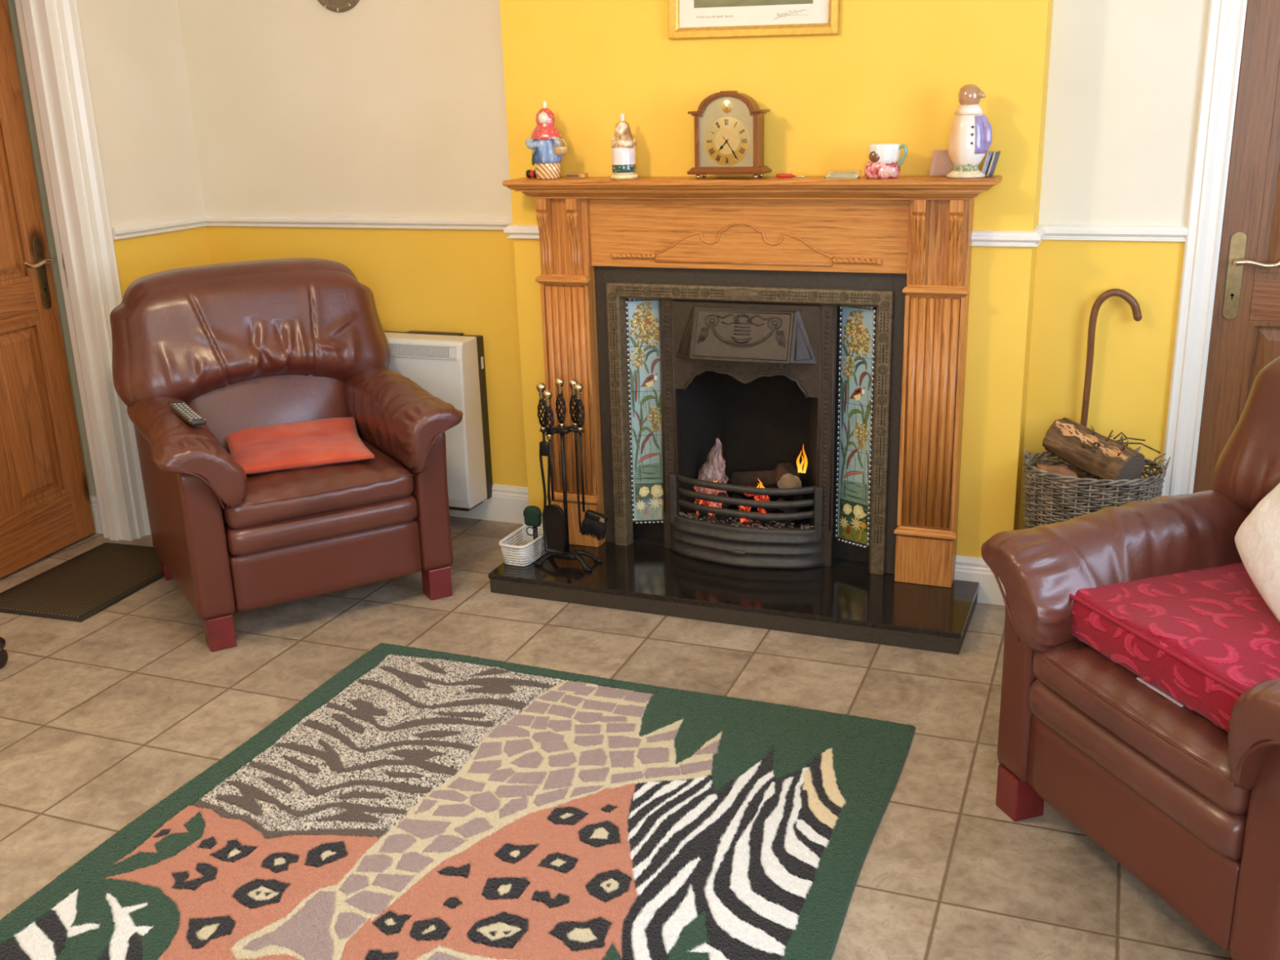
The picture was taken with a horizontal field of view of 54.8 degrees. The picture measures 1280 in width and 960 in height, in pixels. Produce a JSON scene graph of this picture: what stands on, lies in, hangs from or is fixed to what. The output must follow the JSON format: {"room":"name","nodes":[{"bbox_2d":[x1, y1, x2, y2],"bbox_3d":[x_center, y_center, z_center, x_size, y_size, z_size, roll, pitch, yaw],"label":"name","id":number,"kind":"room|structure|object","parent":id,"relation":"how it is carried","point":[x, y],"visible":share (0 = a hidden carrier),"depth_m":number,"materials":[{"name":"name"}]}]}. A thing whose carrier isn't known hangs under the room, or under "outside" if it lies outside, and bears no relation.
{"room":"living room","nodes":[
{"label":"living room","id":0,"kind":"room"},
{"bbox_2d":[6,0,97,496],"bbox_3d":[-3.687,-0.376,2.652,1.660,2.450,4.790,5,19,21],"label":"wall","id":1,"kind":"structure","parent":0,"point":[11,4],"depth_m":4.46,"materials":[{"name":"paint"}]},
{"bbox_2d":[88,495,102,533],"bbox_3d":[-2.757,0.072,5.015,1.558,0.144,0.018,5,19,21],"label":"baseboard","id":2,"kind":"structure","parent":1,"relation":"attached to","point":[94,502],"depth_m":4.75,"materials":[{"name":"white paint"}]},
{"bbox_2d":[76,0,211,297],"bbox_3d":[-2.745,-0.386,2.597,0.128,2.450,5.396,5,19,21],"label":"wall","id":3,"kind":"structure","parent":0,"point":[134,49],"depth_m":4.56,"materials":[{"name":"paint"}]},
{"bbox_2d":[0,0,95,577],"bbox_3d":[-2.220,-0.633,4.086,0.096,1.991,0.790,3,18,16],"label":"door","id":4,"kind":"structure","parent":3,"relation":"in","point":[46,508],"depth_m":4.37,"materials":[{"name":"brown wood"}]},
{"bbox_2d":[62,253,67,286],"bbox_3d":[-2.039,-0.744,4.394,0.024,0.120,0.013,5,19,21],"label":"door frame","id":5,"kind":"structure","parent":3,"relation":"attached to","point":[62,254],"depth_m":4.39,"materials":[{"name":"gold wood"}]},
{"bbox_2d":[14,0,137,541],"bbox_3d":[-2.152,-0.635,4.054,0.134,2.030,0.834,5,19,21],"label":"trim","id":6,"kind":"structure","parent":3,"relation":"attached to","point":[37,21],"depth_m":4.37,"materials":[{"name":"white paint"}]},
{"bbox_2d":[53,0,151,538],"bbox_3d":[-2.090,-0.677,4.005,0.022,2.136,1.031,5,19,21],"label":"trim","id":7,"kind":"structure","parent":3,"relation":"attached to","point":[66,11],"depth_m":4.36,"materials":[{"name":"white paint"}]},
{"bbox_2d":[177,0,527,487],"bbox_3d":[-1.012,-1.071,4.646,1.494,2.450,0.100,5,19,21],"label":"wall","id":8,"kind":"structure","parent":0,"point":[385,108],"depth_m":4.56,"materials":[{"name":"paint"}]},
{"bbox_2d":[111,213,539,240],"bbox_3d":[-1.054,-0.889,4.382,1.637,0.046,0.501,5,19,21],"label":"trim","id":9,"kind":"structure","parent":8,"relation":"attached to","point":[460,223],"depth_m":4.60,"materials":[{"name":"white paint"}]},
{"bbox_2d":[317,0,359,12],"bbox_3d":[-1.074,-1.774,4.375,0.223,0.223,0.022,5,19,21],"label":"wall clock","id":10,"kind":"object","parent":8,"relation":"attached to","point":[335,6],"visible":1,"depth_m":4.40,"materials":[{"name":"brown plastic"}]},
{"bbox_2d":[383,330,493,511],"bbox_3d":[-0.849,-0.228,4.688,0.526,0.644,0.182,5,19,21],"label":"heater","id":11,"kind":"object","parent":8,"relation":"attached to","point":[451,368],"visible":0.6,"depth_m":4.55,"materials":[{"name":"white metal"}]},
{"bbox_2d":[388,343,448,358],"bbox_3d":[-0.887,-0.479,4.537,0.422,0.040,0.009,5,19,21],"label":"grille","id":12,"kind":"object","parent":11,"relation":"attached to","point":[397,350],"depth_m":4.50,"materials":[{"name":"white metal"}]},
{"bbox_2d":[404,330,463,335],"bbox_3d":[-0.770,-0.550,4.629,0.230,0.006,0.044,5,19,21],"label":"magazine","id":13,"kind":"object","parent":11,"relation":"on","point":[409,331],"visible":1,"depth_m":4.62,"materials":[{"name":"white paper"}]},
{"bbox_2d":[0,515,1231,959],"bbox_3d":[-1.005,0.849,2.693,6.820,0.060,6.350,5,19,21],"label":"floor","id":14,"kind":"structure","parent":0,"point":[106,715],"depth_m":3.31,"materials":[{"name":"tile"}]},
{"bbox_2d":[0,636,8,668],"bbox_3d":[-1.885,0.495,3.611,0.058,0.120,0.064,5,19,21],"label":"furniture castor","id":15,"kind":"object","parent":14,"relation":"on","point":[3,654],"visible":1,"depth_m":3.62,"materials":[{"name":"brown plastic"}]},
{"bbox_2d":[0,636,5,650],"bbox_3d":[-1.884,0.469,3.606,0.058,0.068,0.057,5,19,21],"label":"hood","id":16,"kind":"object","parent":15,"relation":"attached to","point":[2,642],"depth_m":3.60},
{"bbox_2d":[0,542,163,622],"bbox_3d":[-1.894,0.342,4.290,0.444,0.012,0.636,4,18,17],"label":"doormat","id":17,"kind":"object","parent":14,"relation":"on","point":[81,587],"visible":0.85,"depth_m":4.23,"materials":[{"name":"fabric"}]},
{"bbox_2d":[110,257,462,651],"bbox_3d":[-1.171,-0.154,4.058,0.935,1.053,0.914,-11,20,-29],"label":"armchair","id":18,"kind":"object","parent":14,"relation":"on","point":[244,344],"visible":0.91,"depth_m":3.92,"materials":[{"name":"brown leather"}]},
{"bbox_2d":[168,400,206,426],"bbox_3d":[-1.352,-0.200,3.688,0.048,0.053,0.174,-16,22,-39],"label":"remote control","id":19,"kind":"object","parent":18,"relation":"on","point":[180,407],"visible":1,"depth_m":3.67,"materials":[{"name":"grey plastic"}]},
{"bbox_2d":[110,257,391,407],"bbox_3d":[-1.302,-0.493,4.168,0.907,0.464,0.348,-11,20,-29],"label":"cushion","id":20,"kind":"object","parent":18,"relation":"on","point":[290,332],"depth_m":4.06,"materials":[{"name":"brown leather"}]},
{"bbox_2d":[186,374,349,453],"bbox_3d":[-1.279,-0.249,4.216,0.570,0.340,0.266,-11,20,-29],"label":"lumbar cushion","id":21,"kind":"object","parent":18,"relation":"on","point":[228,404],"depth_m":4.11,"materials":[{"name":"brown leather"}]},
{"bbox_2d":[225,417,374,474],"bbox_3d":[-1.108,-0.108,3.994,0.430,0.080,0.416,-8,18,-19],"label":"cushion","id":22,"kind":"object","parent":18,"relation":"on","point":[316,442],"visible":0.92,"depth_m":3.95,"materials":[{"name":"orange fabric"}]},
{"bbox_2d":[221,437,413,528],"bbox_3d":[-1.103,-0.021,3.984,0.584,0.122,0.612,-11,20,-29],"label":"seat cushion","id":23,"kind":"object","parent":18,"relation":"on","point":[295,498],"depth_m":3.77,"materials":[{"name":"brown leather"}]},
{"bbox_2d":[0,642,915,959],"bbox_3d":[-0.462,0.881,2.410,1.598,0.015,2.287,5,19,21],"label":"area rug","id":24,"kind":"object","parent":14,"relation":"on","point":[416,803],"visible":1,"depth_m":2.71,"materials":[{"name":"fabric"}]},
{"bbox_2d":[488,534,979,654],"bbox_3d":[0.285,0.344,3.982,1.520,0.068,0.422,5,19,21],"label":"hearth slab","id":25,"kind":"object","parent":14,"relation":"on","point":[857,604],"visible":0.76,"depth_m":3.85,"materials":[{"name":"black stone"}]},
{"bbox_2d":[498,522,546,566],"bbox_3d":[-0.380,0.219,4.197,0.117,0.079,0.245,6,19,23],"label":"woven basket","id":26,"kind":"object","parent":25,"relation":"on","point":[524,557],"visible":0.64,"depth_m":4.14,"materials":[{"name":"white wicker"}]},
{"bbox_2d":[523,505,542,555],"bbox_3d":[-0.360,0.172,4.166,0.066,0.178,0.036,5,19,21],"label":"brush","id":27,"kind":"object","parent":26,"relation":"in","point":[532,514],"visible":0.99,"depth_m":4.14,"materials":[{"name":"green plastic"}]},
{"bbox_2d":[533,377,602,571],"bbox_3d":[-0.249,-0.023,4.032,0.208,0.634,0.106,5,19,21],"label":"stand","id":28,"kind":"object","parent":25,"relation":"on","point":[570,554],"visible":0.92,"depth_m":4.04,"materials":[{"name":"black metal"}]},
{"bbox_2d":[536,382,551,508],"bbox_3d":[-0.310,-0.078,4.027,0.034,0.488,0.034,-11,20,-29],"label":"tongs","id":29,"kind":"object","parent":28,"relation":"hanging from","point":[544,445],"visible":0.86,"depth_m":4.01,"materials":[{"name":"black metal"}]},
{"bbox_2d":[542,389,565,554],"bbox_3d":[-0.286,-0.024,4.000,0.076,0.550,0.034,5,19,21],"label":"shovel","id":30,"kind":"object","parent":28,"relation":"hanging from","point":[553,521],"visible":1,"depth_m":4.05,"materials":[{"name":"black metal"}]},
{"bbox_2d":[568,378,584,534],"bbox_3d":[-0.207,-0.071,4.046,0.034,0.532,0.034,-12,20,-31],"label":"poker","id":31,"kind":"object","parent":28,"relation":"hanging from","point":[572,382],"visible":0.86,"depth_m":4.01,"materials":[{"name":"black metal"}]},
{"bbox_2d":[573,382,608,540],"bbox_3d":[-0.160,-0.056,4.001,0.098,0.524,0.034,5,19,21],"label":"brush","id":32,"kind":"object","parent":28,"relation":"hanging from","point":[593,522],"visible":1,"depth_m":4.04,"materials":[{"name":"black metal"}]},
{"bbox_2d":[595,266,906,574],"bbox_3d":[0.372,-0.222,4.072,1.017,0.966,0.373,5,19,21],"label":"fireplace insert","id":33,"kind":"object","parent":25,"relation":"on","point":[769,365],"visible":1,"depth_m":4.00,"materials":[{"name":"black metal"}]},
{"bbox_2d":[698,511,708,517],"bbox_3d":[0.213,0.110,4.142,0.035,0.037,0.035,11,21,35],"label":"coal","id":34,"kind":"object","parent":33,"relation":"in","point":[701,513],"visible":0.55,"depth_m":4.13,"materials":[{"name":"black stone"}]},
{"bbox_2d":[698,499,709,506],"bbox_3d":[0.213,0.076,4.139,0.034,0.054,0.042,-16,22,-39],"label":"ember","id":35,"kind":"object","parent":34,"relation":"on","point":[700,501],"visible":0.3,"depth_m":4.12,"materials":[{"name":"red"}]},
{"bbox_2d":[693,437,728,515],"bbox_3d":[0.242,-0.003,4.198,0.129,0.297,0.056,5,19,21],"label":"log","id":36,"kind":"object","parent":33,"relation":"in","point":[713,469],"visible":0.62,"depth_m":4.17,"materials":[{"name":"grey wood"}]},
{"bbox_2d":[717,491,727,497],"bbox_3d":[0.280,0.060,4.183,0.037,0.038,0.041,-9,19,-23],"label":"coal","id":37,"kind":"object","parent":33,"relation":"in","point":[722,494],"visible":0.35,"depth_m":4.17,"materials":[{"name":"black stone"}]},
{"bbox_2d":[715,514,729,521],"bbox_3d":[0.273,0.121,4.105,0.044,0.045,0.038,-13,21,-32],"label":"coal","id":38,"kind":"object","parent":33,"relation":"in","point":[718,517],"visible":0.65,"depth_m":4.09,"materials":[{"name":"black stone"}]},
{"bbox_2d":[731,493,742,498],"bbox_3d":[0.337,0.067,4.268,0.041,0.036,0.037,1,17,9],"label":"coal","id":39,"kind":"object","parent":33,"relation":"in","point":[735,495],"visible":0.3,"depth_m":4.26,"materials":[{"name":"black stone"}]},
{"bbox_2d":[728,470,778,493],"bbox_3d":[0.410,0.004,4.201,0.208,0.108,0.074,7,19,26],"label":"log","id":40,"kind":"object","parent":39,"relation":"on","point":[767,477],"visible":0.47,"depth_m":4.18,"materials":[{"name":"brown wood"}]},
{"bbox_2d":[775,462,801,488],"bbox_3d":[0.494,-0.004,4.109,0.086,0.084,0.121,-1,19,2],"label":"log","id":41,"kind":"object","parent":40,"relation":"on","point":[788,476],"visible":0.84,"depth_m":4.05,"materials":[{"name":"brown wood"}]},
{"bbox_2d":[796,445,807,473],"bbox_3d":[0.535,-0.072,4.082,0.038,0.100,0.008,5,19,21],"label":"flame","id":42,"kind":"object","parent":41,"relation":"on","point":[799,466],"visible":1,"depth_m":4.08,"materials":[{"name":"yellow"}]},
{"bbox_2d":[739,517,750,522],"bbox_3d":[0.348,0.124,4.092,0.044,0.041,0.036,-13,21,-33],"label":"ember","id":43,"kind":"object","parent":33,"relation":"in","point":[742,520],"visible":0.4,"depth_m":4.08,"materials":[{"name":"red"}]},
{"bbox_2d":[739,506,751,511],"bbox_3d":[0.347,0.091,4.079,0.040,0.039,0.031,5,18,20],"label":"ember","id":44,"kind":"object","parent":43,"relation":"on","point":[741,508],"visible":0.42,"depth_m":4.07,"materials":[{"name":"red"}]},
{"bbox_2d":[679,511,813,529],"bbox_3d":[0.341,0.139,4.075,0.481,0.009,0.083,5,19,21],"label":"flakes","id":45,"kind":"object","parent":33,"relation":"on","point":[690,514],"visible":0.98,"depth_m":4.06,"materials":[{"name":"grey stone"}]},
{"bbox_2d":[675,306,817,364],"bbox_3d":[0.320,-0.452,3.884,0.468,0.168,0.065,5,19,21],"label":"hood","id":46,"kind":"object","parent":33,"relation":"attached to","point":[705,335],"depth_m":3.88,"materials":[{"name":"black metal"}]},
{"bbox_2d":[753,494,764,501],"bbox_3d":[0.393,0.051,4.101,0.028,0.046,0.033,15,24,43],"label":"ember","id":47,"kind":"object","parent":33,"relation":"in","point":[757,497],"visible":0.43,"depth_m":4.09,"materials":[{"name":"red"}]},
{"bbox_2d":[756,478,764,488],"bbox_3d":[0.400,0.016,4.084,0.032,0.045,0.006,5,19,21],"label":"flame","id":48,"kind":"object","parent":47,"relation":"on","point":[761,483],"visible":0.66,"depth_m":4.08,"materials":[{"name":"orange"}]},
{"bbox_2d":[757,507,767,513],"bbox_3d":[0.412,0.096,4.168,0.032,0.049,0.037,3,18,14],"label":"ember","id":49,"kind":"object","parent":33,"relation":"in","point":[759,509],"visible":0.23,"depth_m":4.15,"materials":[{"name":"red"}]},
{"bbox_2d":[762,495,769,501],"bbox_3d":[0.416,0.061,4.168,0.030,0.044,0.043,12,22,38],"label":"ember","id":50,"kind":"object","parent":49,"relation":"on","point":[766,498],"visible":0.29,"depth_m":4.16,"materials":[{"name":"red"}]},
{"bbox_2d":[760,520,769,524],"bbox_3d":[0.409,0.133,4.051,0.031,0.042,0.033,3,18,14],"label":"coal","id":51,"kind":"object","parent":33,"relation":"in","point":[762,522],"visible":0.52,"depth_m":4.04,"materials":[{"name":"black stone"}]},
{"bbox_2d":[764,508,774,511],"bbox_3d":[0.422,0.089,4.078,0.039,0.038,0.038,-9,19,-22],"label":"coal","id":52,"kind":"object","parent":33,"relation":"in","point":[766,509],"visible":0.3,"depth_m":4.07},
{"bbox_2d":[776,497,785,511],"bbox_3d":[0.467,0.081,4.099,0.035,0.039,0.032,-11,20,-28],"label":"coal","id":53,"kind":"object","parent":33,"relation":"in","point":[780,499],"visible":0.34,"depth_m":4.09,"materials":[{"name":"black stone"}]},
{"bbox_2d":[784,520,794,525],"bbox_3d":[0.487,0.130,4.052,0.032,0.045,0.030,11,21,35],"label":"coal","id":54,"kind":"object","parent":33,"relation":"in","point":[788,522],"visible":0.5,"depth_m":4.04,"materials":[{"name":"black stone"}]},
{"bbox_2d":[781,507,795,513],"bbox_3d":[0.483,0.098,4.038,0.047,0.040,0.047,-1,17,1],"label":"coal","id":55,"kind":"object","parent":54,"relation":"on","point":[784,510],"visible":0.46,"depth_m":4.02,"materials":[{"name":"black stone"}]},
{"bbox_2d":[792,494,805,501],"bbox_3d":[0.530,0.069,4.127,0.035,0.042,0.046,-10,19,-26],"label":"coal","id":56,"kind":"object","parent":33,"relation":"in","point":[798,497],"visible":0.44,"depth_m":4.11,"materials":[{"name":"black stone"}]},
{"label":"coal","id":57,"kind":"object","parent":33,"relation":"in","visible":0},
{"bbox_2d":[795,507,802,512],"bbox_3d":[0.533,0.086,4.188,0.037,0.046,0.047,-1,17,1],"label":"coal","id":58,"kind":"object","parent":57,"relation":"on","point":[797,509],"visible":0.28,"depth_m":4.17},
{"bbox_2d":[502,175,1002,587],"bbox_3d":[0.315,-0.317,3.903,1.514,1.238,0.170,5,19,21],"label":"fireplace surround","id":59,"kind":"object","parent":25,"relation":"on","point":[920,227],"visible":0.98,"depth_m":3.77,"materials":[{"name":"brown wood"}]},
{"bbox_2d":[525,169,536,177],"bbox_3d":[-0.323,-0.986,3.980,0.086,0.026,0.026,5,19,21],"label":"torch","id":60,"kind":"object","parent":59,"relation":"on","point":[530,173],"visible":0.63,"depth_m":3.98,"materials":[{"name":"orange plastic"}]},
{"bbox_2d":[524,101,567,179],"bbox_3d":[-0.287,-1.069,3.890,0.146,0.238,0.094,5,19,21],"label":"figurine","id":61,"kind":"object","parent":59,"relation":"on","point":[544,142],"visible":1,"depth_m":3.87,"materials":[{"name":"ceramic"}]},
{"bbox_2d":[553,138,567,155],"bbox_3d":[-0.248,-1.040,3.857,0.046,0.049,0.034,5,19,21],"label":"basket","id":62,"kind":"object","parent":61,"relation":"on","point":[558,149],"depth_m":3.85,"materials":[{"name":"beige ceramic"}]},
{"bbox_2d":[566,173,588,177],"bbox_3d":[-0.199,-0.971,3.941,0.062,0.014,0.033,5,19,21],"label":"matchbox","id":63,"kind":"object","parent":59,"relation":"on","point":[569,175],"visible":1,"depth_m":3.93},
{"bbox_2d":[582,173,588,177],"bbox_3d":[-0.175,-0.969,3.932,0.010,0.012,0.028,5,19,21],"label":"tray","id":64,"kind":"object","parent":63,"relation":"on","point":[584,175],"depth_m":3.93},
{"bbox_2d":[609,112,638,179],"bbox_3d":[-0.051,-1.030,3.812,0.088,0.196,0.088,5,19,21],"label":"figurine","id":65,"kind":"object","parent":59,"relation":"on","point":[624,144],"visible":1,"depth_m":3.79,"materials":[{"name":"ceramic"}]},
{"bbox_2d":[687,90,771,178],"bbox_3d":[0.265,-1.027,3.680,0.238,0.251,0.092,5,19,21],"label":"mantel clock","id":66,"kind":"object","parent":59,"relation":"on","point":[729,125],"visible":1,"depth_m":3.66,"materials":[{"name":"brown wood"}]},
{"bbox_2d":[502,175,1002,191],"bbox_3d":[0.298,-0.891,3.724,1.514,0.035,0.169,5,19,21],"label":"mantel shelf","id":67,"kind":"object","parent":59,"relation":"attached to","point":[902,183],"depth_m":3.64,"materials":[{"name":"brown wood"}]},
{"bbox_2d":[776,171,804,177],"bbox_3d":[0.445,-0.904,3.659,0.086,0.018,0.012,5,19,21],"label":"screwdriver","id":68,"kind":"object","parent":59,"relation":"on","point":[778,175],"visible":1,"depth_m":3.66,"materials":[{"name":"red plastic"}]},
{"bbox_2d":[824,170,861,178],"bbox_3d":[0.591,-0.888,3.597,0.100,0.019,0.058,5,19,21],"label":"card","id":69,"kind":"object","parent":59,"relation":"on","point":[832,174],"visible":1,"depth_m":3.59,"materials":[{"name":"beige paper"}]},
{"bbox_2d":[863,143,907,178],"bbox_3d":[0.702,-0.912,3.534,0.124,0.094,0.076,5,19,21],"label":"ceramic mug","id":70,"kind":"object","parent":59,"relation":"on","point":[883,163],"visible":1,"depth_m":3.51,"materials":[{"name":"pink ceramic"}]},
{"bbox_2d":[928,150,953,176],"bbox_3d":[0.881,-0.904,3.524,0.110,0.071,0.019,1,17,8],"label":"card","id":71,"kind":"object","parent":59,"relation":"on","point":[941,164],"visible":0.44,"depth_m":3.52,"materials":[{"name":"pink paper"}]},
{"bbox_2d":[946,84,991,178],"bbox_3d":[0.916,-0.966,3.425,0.122,0.250,0.089,5,19,21],"label":"figurine","id":72,"kind":"object","parent":59,"relation":"on","point":[970,138],"visible":1,"depth_m":3.40,"materials":[{"name":"ceramic"}]},
{"bbox_2d":[982,151,994,175],"bbox_3d":[0.977,-0.890,3.475,0.027,0.066,0.068,5,19,21],"label":"booklet","id":73,"kind":"object","parent":59,"relation":"on","point":[988,158],"visible":0.88,"depth_m":3.45,"materials":[{"name":"white paper"}]},
{"bbox_2d":[987,151,1000,176],"bbox_3d":[0.994,-0.888,3.469,0.027,0.066,0.068,5,19,21],"label":"booklet","id":74,"kind":"object","parent":59,"relation":"on","point":[996,156],"visible":1,"depth_m":3.44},
{"bbox_2d":[1022,446,1170,528],"bbox_3d":[1.338,0.165,3.692,0.393,0.517,0.321,12,22,37],"label":"basket","id":75,"kind":"object","parent":14,"relation":"on","point":[1033,503],"visible":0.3,"depth_m":3.56,"materials":[{"name":"wicker"}]},
{"bbox_2d":[1035,463,1077,502],"bbox_3d":[1.221,0.011,3.634,0.104,0.105,0.114,-4,17,-7],"label":"log","id":76,"kind":"object","parent":75,"relation":"in","point":[1064,470],"visible":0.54,"depth_m":3.60,"materials":[{"name":"brown wood"}]},
{"bbox_2d":[1048,504,1100,515],"bbox_3d":[1.361,0.073,3.749,0.222,0.091,0.100,4,18,22],"label":"log","id":77,"kind":"object","parent":75,"relation":"in","point":[1081,504],"visible":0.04,"depth_m":3.73,"materials":[{"name":"brown wood"}]},
{"bbox_2d":[1042,417,1144,488],"bbox_3d":[1.330,-0.080,3.617,0.165,0.172,0.282,-14,21,-34],"label":"log","id":78,"kind":"object","parent":75,"relation":"in","point":[1099,455],"visible":0.95,"depth_m":3.56,"materials":[{"name":"brown wood"}]},
{"bbox_2d":[1108,430,1160,453],"bbox_3d":[1.452,-0.110,3.619,0.165,0.080,0.027,-3,17,-4],"label":"twig","id":79,"kind":"object","parent":78,"relation":"on","point":[1111,432],"visible":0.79,"depth_m":3.62,"materials":[{"name":"brown wood"}]},
{"bbox_2d":[1069,466,1142,509],"bbox_3d":[1.368,0.032,3.660,0.209,0.112,0.100,17,25,42],"label":"log","id":80,"kind":"object","parent":75,"relation":"in","point":[1079,472],"visible":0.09,"depth_m":3.64,"materials":[{"name":"brown wood"}]},
{"bbox_2d":[1080,288,1142,426],"bbox_3d":[1.409,-0.100,3.782,0.164,0.972,0.048,10,20,32],"label":"stick","id":81,"kind":"object","parent":75,"relation":"in","point":[1130,299],"visible":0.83,"depth_m":3.68,"materials":[{"name":"brown wood"}]},
{"bbox_2d":[981,356,1279,959],"bbox_3d":[1.296,0.289,2.401,0.914,1.053,0.935,-7,18,-17],"label":"armchair","id":82,"kind":"object","parent":14,"relation":"on","point":[1187,805],"visible":0.84,"depth_m":2.44,"materials":[{"name":"brown leather"}]},
{"bbox_2d":[1032,639,1251,814],"bbox_3d":[1.177,0.406,2.396,0.612,0.122,0.584,-7,18,-17],"label":"seat cushion","id":83,"kind":"object","parent":82,"relation":"on","point":[1180,748],"depth_m":2.27,"materials":[{"name":"brown leather"}]},
{"bbox_2d":[1069,562,1279,732],"bbox_3d":[1.197,0.300,2.384,0.549,0.124,0.528,-7,18,-17],"label":"cushion","id":84,"kind":"object","parent":82,"relation":"on","point":[1204,637],"visible":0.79,"depth_m":2.32,"materials":[{"name":"red fabric"}]},
{"bbox_2d":[1234,483,1279,622],"bbox_3d":[1.304,0.117,2.249,0.272,0.424,0.447,-7,18,-17],"label":"cushion","id":85,"kind":"object","parent":84,"relation":"on","point":[1257,540],"visible":1,"depth_m":2.33,"materials":[{"name":"beige fabric"}]},
{"bbox_2d":[1212,356,1279,514],"bbox_3d":[1.515,-0.020,2.382,0.348,0.464,0.907,-7,18,-17],"label":"cushion","id":86,"kind":"object","parent":82,"relation":"on","point":[1247,468],"depth_m":2.62,"materials":[{"name":"brown leather"}]},
{"bbox_2d":[499,0,1053,557],"bbox_3d":[0.421,-0.909,3.990,1.669,2.450,0.400,5,19,21],"label":"wall","id":87,"kind":"structure","parent":0,"point":[895,71],"depth_m":3.70,"materials":[{"name":"yellow paint"}]},
{"bbox_2d":[448,484,542,543],"bbox_3d":[-1.029,0.121,4.697,1.629,0.144,0.501,5,19,21],"label":"baseboard","id":88,"kind":"structure","parent":87,"relation":"attached to","point":[507,504],"depth_m":4.74,"materials":[{"name":"white paint"}]},
{"bbox_2d":[668,0,839,39],"bbox_3d":[0.327,-1.531,3.590,0.536,0.476,0.021,6,19,21],"label":"framed picture","id":89,"kind":"object","parent":87,"relation":"attached to","point":[687,19],"visible":1,"depth_m":3.65},
{"bbox_2d":[954,555,1005,605],"bbox_3d":[1.297,0.306,3.883,0.579,0.144,0.203,5,19,21],"label":"baseboard","id":90,"kind":"structure","parent":87,"relation":"attached to","point":[973,569],"depth_m":3.87,"materials":[{"name":"white paint"}]},
{"bbox_2d":[971,224,1187,247],"bbox_3d":[1.264,-0.704,3.569,0.587,0.046,0.208,5,19,21],"label":"trim","id":91,"kind":"structure","parent":87,"relation":"attached to","point":[1173,233],"depth_m":3.58,"materials":[{"name":"white paint"}]},
{"bbox_2d":[1017,0,1209,529],"bbox_3d":[2.030,-0.773,3.400,1.769,2.450,0.100,5,19,21],"label":"wall","id":92,"kind":"structure","parent":0,"point":[1125,76],"depth_m":3.61,"materials":[{"name":"paint"}]},
{"bbox_2d":[1160,0,1247,496],"bbox_3d":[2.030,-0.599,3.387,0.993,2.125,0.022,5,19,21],"label":"trim","id":93,"kind":"structure","parent":92,"relation":"attached to","point":[1225,17],"depth_m":3.53,"materials":[{"name":"white paint"}]},
{"bbox_2d":[1192,0,1279,493],"bbox_3d":[2.045,-0.567,3.434,0.803,2.016,0.096,5,19,21],"label":"door","id":94,"kind":"structure","parent":92,"relation":"in","point":[1245,336],"depth_m":3.54,"materials":[{"name":"brown wood"}]},
{"label":"coal","id":95,"kind":"object","parent":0,"visible":0},
{"bbox_2d":[721,503,729,508],"bbox_3d":[0.286,0.079,4.123,0.028,0.042,0.039,8,20,29],"label":"coal","id":96,"kind":"object","parent":95,"relation":"on","point":[723,505],"visible":0.46,"depth_m":4.11,"materials":[{"name":"black stone"}]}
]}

